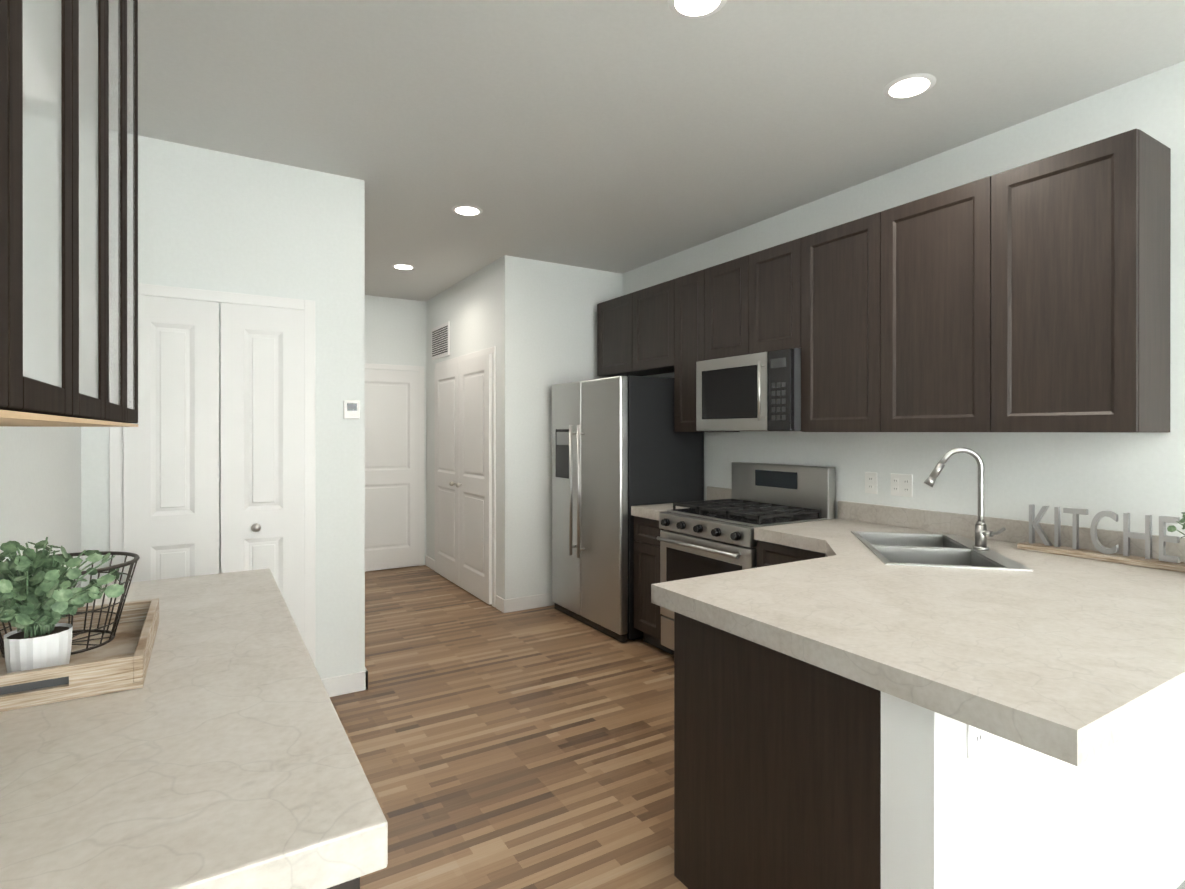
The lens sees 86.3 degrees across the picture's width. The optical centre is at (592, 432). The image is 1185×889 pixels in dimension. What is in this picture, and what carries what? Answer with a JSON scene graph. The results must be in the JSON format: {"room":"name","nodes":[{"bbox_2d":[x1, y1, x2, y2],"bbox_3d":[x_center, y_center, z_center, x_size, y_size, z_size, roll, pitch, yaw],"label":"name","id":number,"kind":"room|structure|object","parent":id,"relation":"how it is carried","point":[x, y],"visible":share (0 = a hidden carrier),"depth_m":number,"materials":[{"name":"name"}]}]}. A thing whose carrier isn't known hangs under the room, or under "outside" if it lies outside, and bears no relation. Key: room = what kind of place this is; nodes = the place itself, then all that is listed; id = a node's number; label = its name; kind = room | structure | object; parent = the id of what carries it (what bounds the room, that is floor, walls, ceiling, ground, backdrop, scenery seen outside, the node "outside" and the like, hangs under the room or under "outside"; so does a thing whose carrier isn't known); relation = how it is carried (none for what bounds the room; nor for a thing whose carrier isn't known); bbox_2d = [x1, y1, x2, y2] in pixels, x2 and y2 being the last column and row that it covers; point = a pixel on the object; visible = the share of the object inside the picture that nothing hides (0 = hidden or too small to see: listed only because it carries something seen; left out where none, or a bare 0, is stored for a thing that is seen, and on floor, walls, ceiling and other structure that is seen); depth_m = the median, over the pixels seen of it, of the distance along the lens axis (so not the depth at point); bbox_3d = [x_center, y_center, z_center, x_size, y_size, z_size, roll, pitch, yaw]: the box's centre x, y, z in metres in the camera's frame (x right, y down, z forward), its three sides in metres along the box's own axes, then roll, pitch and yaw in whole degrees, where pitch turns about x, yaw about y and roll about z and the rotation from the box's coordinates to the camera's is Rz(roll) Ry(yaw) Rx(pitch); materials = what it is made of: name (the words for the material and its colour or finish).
{"room":"kitchen","nodes":[
{"label":"kitchen","id":0,"kind":"room"},
{"bbox_2d":[0,426,80,587],"bbox_3d":[-1.385,0.017,1.241,0.120,2.770,9.840,0,0,-31],"label":"wall","id":1,"kind":"structure","parent":0,"point":[40,483],"depth_m":2.13,"materials":[{"name":"paint"}]},
{"bbox_2d":[0,0,47,426],"bbox_3d":[-0.552,-0.534,0.320,0.336,1.046,0.331,0,0,-31],"label":"upper cabinet","id":2,"kind":"object","parent":1,"relation":"attached to","point":[23,23],"depth_m":0.57,"materials":[{"name":"beige"}]},
{"bbox_2d":[48,0,95,426],"bbox_3d":[-0.688,-0.534,0.543,0.336,1.046,0.378,0,0,-31],"label":"upper cabinet","id":3,"kind":"object","parent":1,"relation":"attached to","point":[68,213],"depth_m":0.75,"materials":[{"name":"beige glass"}]},
{"bbox_2d":[96,0,119,426],"bbox_3d":[-0.836,-0.535,0.785,0.336,1.046,0.378,0,0,-31],"label":"upper cabinet","id":4,"kind":"object","parent":1,"relation":"attached to","point":[107,11],"depth_m":1.03,"materials":[{"name":"beige wood"}]},
{"bbox_2d":[120,0,135,426],"bbox_3d":[-0.984,-0.535,1.027,0.336,1.046,0.378,0,0,-31],"label":"upper cabinet","id":5,"kind":"object","parent":1,"relation":"attached to","point":[127,7],"depth_m":1.31,"materials":[{"name":"beige wood"}]},
{"bbox_2d":[136,0,137,426],"bbox_3d":[-1.120,-0.535,1.249,0.336,1.046,0.331,0,0,-31],"label":"upper cabinet","id":6,"kind":"object","parent":1,"relation":"attached to","point":[136,0],"depth_m":1.45,"materials":[{"name":"beige wood"}]},
{"bbox_2d":[81,135,364,678],"bbox_3d":[-1.952,0.015,3.443,1.210,2.770,0.750,0,0,-31],"label":"wall","id":7,"kind":"structure","parent":0,"point":[211,220],"depth_m":3.27,"materials":[{"name":"paint"}]},
{"bbox_2d":[109,283,314,664],"bbox_3d":[-1.816,0.357,3.078,0.860,2.085,0.015,0,0,-31],"label":"trim","id":8,"kind":"structure","parent":7,"relation":"attached to","point":[116,488],"depth_m":3.24,"materials":[{"name":"white wood"}]},
{"bbox_2d":[124,295,304,643],"bbox_3d":[-1.796,0.381,3.045,0.750,2.015,0.087,0,0,-31],"label":"closet door","id":9,"kind":"structure","parent":7,"relation":"in","point":[171,485],"depth_m":3.05,"materials":[{"name":"white paint"}]},
{"bbox_2d":[343,400,359,418],"bbox_3d":[-1.294,-0.120,3.392,0.080,0.100,0.023,0,0,-31],"label":"thermostat","id":10,"kind":"object","parent":7,"relation":"attached to","point":[351,409],"visible":1,"depth_m":3.38,"materials":[{"name":"white plastic"}]},
{"bbox_2d":[352,667,367,689],"bbox_3d":[-1.426,1.349,3.758,0.013,0.100,0.764,0,0,-31],"label":"baseboard","id":11,"kind":"structure","parent":7,"relation":"attached to","point":[361,677],"depth_m":3.42,"materials":[{"name":"white"}]},
{"bbox_2d":[365,295,425,571],"bbox_3d":[-2.304,0.012,6.376,3.670,2.770,0.120,0,0,-31],"label":"wall","id":12,"kind":"structure","parent":0,"point":[395,331],"depth_m":6.49,"materials":[{"name":"paint"}]},
{"bbox_2d":[365,369,419,570],"bbox_3d":[-2.135,0.377,6.349,0.810,2.015,0.097,0,0,-31],"label":"door","id":13,"kind":"structure","parent":12,"relation":"in","point":[392,468],"depth_m":6.43,"materials":[{"name":"white paint"}]},
{"bbox_2d":[365,363,423,565],"bbox_3d":[-2.158,0.354,6.386,0.920,2.085,0.015,0,0,-31],"label":"door frame","id":14,"kind":"structure","parent":12,"relation":"attached to","point":[420,369],"depth_m":6.60,"materials":[{"name":"white wood"}]},
{"bbox_2d":[330,565,687,888],"bbox_3d":[-0.837,1.449,3.864,3.790,0.100,5.940,0,0,-31],"label":"floor","id":15,"kind":"structure","parent":0,"point":[495,748],"depth_m":2.84,"materials":[{"name":"brown wood"}]},
{"bbox_2d":[327,877,359,888],"bbox_3d":[-0.699,0.978,0.857,0.644,0.848,0.507,0,0,-31],"label":"base cabinet","id":16,"kind":"object","parent":15,"relation":"on","point":[353,883],"visible":0.04,"depth_m":0.78,"materials":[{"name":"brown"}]},
{"bbox_2d":[0,569,387,888],"bbox_3d":[-0.996,0.472,1.365,0.668,0.160,1.735,0,0,-31],"label":"countertop","id":17,"kind":"structure","parent":16,"relation":"on","point":[216,751],"depth_m":0.92,"materials":[{"name":"stone"}]},
{"bbox_2d":[0,598,158,711],"bbox_3d":[-1.138,0.460,1.334,0.342,0.062,0.490,0,0,-31],"label":"wood tray","id":18,"kind":"object","parent":17,"relation":"on","point":[120,661],"visible":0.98,"depth_m":1.20,"materials":[{"name":"brown wood"}]},
{"bbox_2d":[0,537,123,672],"bbox_3d":[-1.087,0.345,1.221,0.298,0.268,0.272,0,0,-31],"label":"eucalyptus plant","id":19,"kind":"object","parent":18,"relation":"on","point":[40,603],"visible":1,"depth_m":1.22,"materials":[{"name":"green plant"}]},
{"bbox_2d":[0,551,139,657],"bbox_3d":[-1.193,0.386,1.417,0.289,0.184,0.289,0,0,-31],"label":"wire basket","id":20,"kind":"object","parent":18,"relation":"on","point":[112,632],"visible":0.35,"depth_m":1.45,"materials":[{"name":"black metal"}]},
{"bbox_2d":[552,376,703,642],"bbox_3d":[0.210,0.511,4.741,0.787,1.775,0.975,0,0,-31],"label":"refrigerator","id":21,"kind":"object","parent":15,"relation":"on","point":[620,447],"visible":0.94,"depth_m":4.37,"materials":[{"name":"silver metal"}]},
{"bbox_2d":[634,516,665,651],"bbox_3d":[0.632,0.975,4.228,0.658,0.848,0.306,0,0,-31],"label":"base cabinet","id":22,"kind":"object","parent":15,"relation":"on","point":[647,616],"depth_m":4.08,"materials":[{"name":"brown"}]},
{"bbox_2d":[631,486,731,520],"bbox_3d":[0.624,0.469,4.223,0.678,0.160,0.306,0,0,-31],"label":"countertop","id":23,"kind":"structure","parent":22,"relation":"on","point":[652,511],"depth_m":4.15,"materials":[{"name":"stone"}]},
{"bbox_2d":[657,462,834,649],"bbox_3d":[0.875,0.799,3.732,0.727,1.200,0.774,0,0,-31],"label":"gas range","id":24,"kind":"object","parent":15,"relation":"on","point":[698,538],"visible":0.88,"depth_m":3.67,"materials":[{"name":"silver metal"}]},
{"bbox_2d":[666,612,880,888],"bbox_3d":[0.661,0.977,1.823,0.507,0.848,0.713,0,0,-31],"label":"base cabinet","id":25,"kind":"object","parent":15,"relation":"on","point":[777,769],"depth_m":1.66,"materials":[{"name":"brown wood"}]},
{"bbox_2d":[651,512,1184,765],"bbox_3d":[1.275,0.471,2.036,1.848,0.160,1.200,0,0,-31],"label":"countertop","id":26,"kind":"structure","parent":25,"relation":"on","point":[1076,661],"depth_m":1.63,"materials":[{"name":"stone"}]},
{"bbox_2d":[851,531,1032,570],"bbox_3d":[1.407,0.582,2.656,0.480,0.197,0.780,0,0,14],"label":"double-bowl sink","id":27,"kind":"object","parent":26,"relation":"in","point":[926,549],"visible":0.31,"depth_m":2.65,"materials":[{"name":"silver metal"}]},
{"bbox_2d":[923,447,1005,550],"bbox_3d":[1.535,0.273,2.598,0.189,0.421,0.265,0,0,-31],"label":"gooseneck faucet","id":28,"kind":"object","parent":26,"relation":"on","point":[982,532],"visible":1,"depth_m":2.60,"materials":[{"name":"silver metal"}]},
{"bbox_2d":[1017,542,1184,572],"bbox_3d":[1.988,0.478,2.396,0.090,0.023,0.650,0,0,-31],"label":"wood tray","id":29,"kind":"object","parent":26,"relation":"on","point":[1154,563],"visible":0.98,"depth_m":2.40,"materials":[{"name":"brown wood"}]},
{"bbox_2d":[1029,504,1179,562],"bbox_3d":[1.986,0.384,2.401,0.022,0.165,0.580,0,0,-31],"label":"sign","id":30,"kind":"object","parent":29,"relation":"on","point":[1034,525],"visible":1,"depth_m":2.42,"materials":[{"name":"grey metal"}]},
{"bbox_2d":[1167,512,1184,537],"bbox_3d":[2.022,0.364,2.088,0.135,0.251,0.200,0,0,-31],"label":"plant","id":31,"kind":"object","parent":26,"relation":"on","point":[1171,528],"visible":1,"depth_m":2.15,"materials":[{"name":"green plant"}]},
{"bbox_2d":[770,548,827,564],"bbox_3d":[1.015,0.976,2.752,0.270,0.848,0.316,0,0,-31],"label":"base cabinet","id":32,"kind":"object","parent":15,"relation":"on","point":[795,554],"depth_m":3.05,"materials":[{"name":"brown wood"}]},
{"bbox_2d":[754,501,942,529],"bbox_3d":[1.183,0.470,3.069,0.928,0.160,0.658,0,0,-31],"label":"countertop","id":33,"kind":"structure","parent":32,"relation":"on","point":[847,511],"depth_m":3.39,"materials":[{"name":"stone"}]},
{"bbox_2d":[426,255,621,599],"bbox_3d":[-0.693,0.012,6.090,1.220,2.770,2.050,0,0,-31],"label":"wall","id":34,"kind":"structure","parent":0,"point":[534,322],"depth_m":5.06,"materials":[{"name":"paint"}]},
{"bbox_2d":[425,555,434,570],"bbox_3d":[-1.671,1.347,6.506,0.013,0.100,0.319,0,0,-31],"label":"baseboard","id":35,"kind":"structure","parent":34,"relation":"attached to","point":[429,562],"depth_m":6.48,"materials":[{"name":"white wood"}]},
{"bbox_2d":[432,321,449,359],"bbox_3d":[-1.502,-0.893,6.227,0.013,0.320,0.530,0,0,-31],"label":"air vent","id":36,"kind":"object","parent":34,"relation":"in","point":[440,341],"visible":1,"depth_m":6.18,"materials":[{"name":"white metal"}]},
{"bbox_2d":[434,354,491,604],"bbox_3d":[-1.212,0.378,5.673,0.094,2.015,1.420,0,0,-31],"label":"closet door","id":37,"kind":"structure","parent":34,"relation":"in","point":[463,474],"depth_m":5.55,"materials":[{"name":"white paint"}]},
{"bbox_2d":[435,346,495,606],"bbox_3d":[-1.176,0.355,5.695,0.015,2.085,1.530,0,0,-31],"label":"trim","id":38,"kind":"structure","parent":34,"relation":"attached to","point":[490,350],"depth_m":5.05,"materials":[{"name":"white wood"}]},
{"bbox_2d":[502,593,553,612],"bbox_3d":[-0.211,1.348,5.175,1.113,0.100,0.014,0,0,-31],"label":"baseboard","id":39,"kind":"structure","parent":34,"relation":"attached to","point":[541,600],"depth_m":4.98,"materials":[{"name":"white wood"}]},
{"bbox_2d":[138,0,1184,301],"bbox_3d":[0.181,-1.419,2.197,3.790,0.100,9.840,0,0,-31],"label":"ceiling","id":40,"kind":"structure","parent":0,"point":[620,136],"depth_m":2.59,"materials":[{"name":"paint"}]},
{"bbox_2d":[392,264,415,269],"bbox_3d":[-1.565,-1.369,5.233,0.190,0.006,0.190,0,0,-31],"label":"recessed light","id":41,"kind":"object","parent":40,"relation":"in","point":[404,266],"visible":1,"depth_m":5.21,"materials":[{"name":"white"}]},
{"bbox_2d":[452,205,482,214],"bbox_3d":[-0.773,-1.368,3.900,0.190,0.006,0.190,0,0,-31],"label":"recessed light","id":42,"kind":"object","parent":40,"relation":"in","point":[466,209],"visible":1,"depth_m":3.89,"materials":[{"name":"white"}]},
{"bbox_2d":[667,0,726,18],"bbox_3d":[0.332,-1.366,1.997,0.190,0.006,0.190,0,0,-31],"label":"recessed light","id":43,"kind":"object","parent":40,"relation":"in","point":[692,9],"visible":1,"depth_m":2.03,"materials":[{"name":"white"}]},
{"bbox_2d":[883,73,935,98],"bbox_3d":[1.254,-1.366,2.502,0.190,0.006,0.190,0,0,-31],"label":"recessed light","id":44,"kind":"object","parent":40,"relation":"in","point":[909,86],"visible":1,"depth_m":2.49,"materials":[{"name":"white"}]},
{"bbox_2d":[622,61,1184,537],"bbox_3d":[2.312,0.016,2.231,0.120,2.770,7.670,0,0,-31],"label":"wall","id":45,"kind":"structure","parent":0,"point":[1138,477],"depth_m":2.85,"materials":[{"name":"paint"}]},
{"bbox_2d":[597,295,640,376],"bbox_3d":[0.320,-0.762,5.067,0.313,0.600,0.569,0,0,-31],"label":"upper cabinet","id":46,"kind":"object","parent":45,"relation":"attached to","point":[610,313],"depth_m":5.06,"materials":[{"name":"brown wood"}]},
{"bbox_2d":[625,282,664,375],"bbox_3d":[0.550,-0.762,4.691,0.313,0.600,0.568,0,0,-31],"label":"upper cabinet","id":47,"kind":"object","parent":45,"relation":"attached to","point":[644,308],"depth_m":4.67,"materials":[{"name":"brown wood"}]},
{"bbox_2d":[665,270,739,431],"bbox_3d":[0.779,-0.531,4.316,0.313,1.060,0.438,0,0,-31],"label":"upper cabinet","id":48,"kind":"object","parent":45,"relation":"attached to","point":[682,294],"depth_m":4.29,"materials":[{"name":"brown wood"}]},
{"bbox_2d":[701,259,736,360],"bbox_3d":[0.979,-0.761,3.990,0.313,0.600,0.454,0,0,-31],"label":"upper cabinet","id":49,"kind":"object","parent":45,"relation":"attached to","point":[718,282],"depth_m":4.00,"materials":[{"name":"brown wood"}]},
{"bbox_2d":[737,242,788,355],"bbox_3d":[1.149,-0.761,3.713,0.313,0.600,0.453,0,0,-31],"label":"upper cabinet","id":50,"kind":"object","parent":45,"relation":"attached to","point":[762,276],"depth_m":3.67,"materials":[{"name":"brown wood"}]},
{"bbox_2d":[696,348,800,430],"bbox_3d":[1.013,-0.231,3.821,0.432,0.450,0.772,0,0,-31],"label":"over-the-range microwave","id":51,"kind":"object","parent":50,"relation":"attached to","point":[761,391],"visible":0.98,"depth_m":3.65,"materials":[{"name":"silver metal"}]},
{"bbox_2d":[789,217,864,431],"bbox_3d":[1.391,-0.530,3.316,0.313,1.060,0.603,0,0,-31],"label":"upper cabinet","id":52,"kind":"object","parent":45,"relation":"attached to","point":[827,267],"depth_m":3.28,"materials":[{"name":"brown wood"}]},
{"bbox_2d":[865,472,876,493],"bbox_3d":[1.508,0.275,3.421,0.007,0.115,0.072,0,0,-31],"label":"outlet","id":53,"kind":"object","parent":45,"relation":"attached to","point":[871,482],"visible":1,"depth_m":3.42,"materials":[{"name":"white plastic"}]},
{"bbox_2d":[891,473,911,496],"bbox_3d":[1.600,0.275,3.272,0.007,0.115,0.118,0,0,-31],"label":"outlet","id":54,"kind":"object","parent":45,"relation":"attached to","point":[901,484],"visible":1,"depth_m":3.27,"materials":[{"name":"white plastic"}]},
{"bbox_2d":[865,183,968,431],"bbox_3d":[1.646,-0.530,2.900,0.313,1.060,0.628,0,0,-31],"label":"upper cabinet","id":55,"kind":"object","parent":45,"relation":"attached to","point":[917,251],"depth_m":2.88,"materials":[{"name":"brown wood"}]},
{"bbox_2d":[969,129,1170,431],"bbox_3d":[1.884,-0.529,2.510,0.313,1.060,0.543,0,0,-31],"label":"upper cabinet","id":56,"kind":"object","parent":45,"relation":"attached to","point":[1032,297],"depth_m":2.36,"materials":[{"name":"brown wood"}]},
{"bbox_2d":[881,691,1184,888],"bbox_3d":[1.436,0.977,1.807,1.813,0.848,0.120,0,0,-31],"label":"wall","id":57,"kind":"structure","parent":0,"point":[1000,813],"depth_m":1.46,"materials":[{"name":"white paint"}]},
{"bbox_2d":[967,724,986,758],"bbox_3d":[0.829,0.637,1.360,0.072,0.115,0.007,0,0,-31],"label":"outlet","id":58,"kind":"object","parent":57,"relation":"attached to","point":[976,741],"visible":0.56,"depth_m":1.35,"materials":[{"name":"white plastic"}]},
{"bbox_2d":[1133,841,1184,888],"bbox_3d":[1.450,1.351,1.737,1.790,0.100,0.013,0,0,-31],"label":"baseboard","id":59,"kind":"structure","parent":57,"relation":"attached to","point":[1167,871],"depth_m":1.91,"materials":[{"name":"white"}]},
{"bbox_2d":[1177,880,1184,888],"bbox_3d":[1.730,1.453,-0.334,3.790,0.100,3.900,0,0,-31],"label":"floor carpet","id":60,"kind":"object","parent":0,"point":[1182,885],"depth_m":1.95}
]}

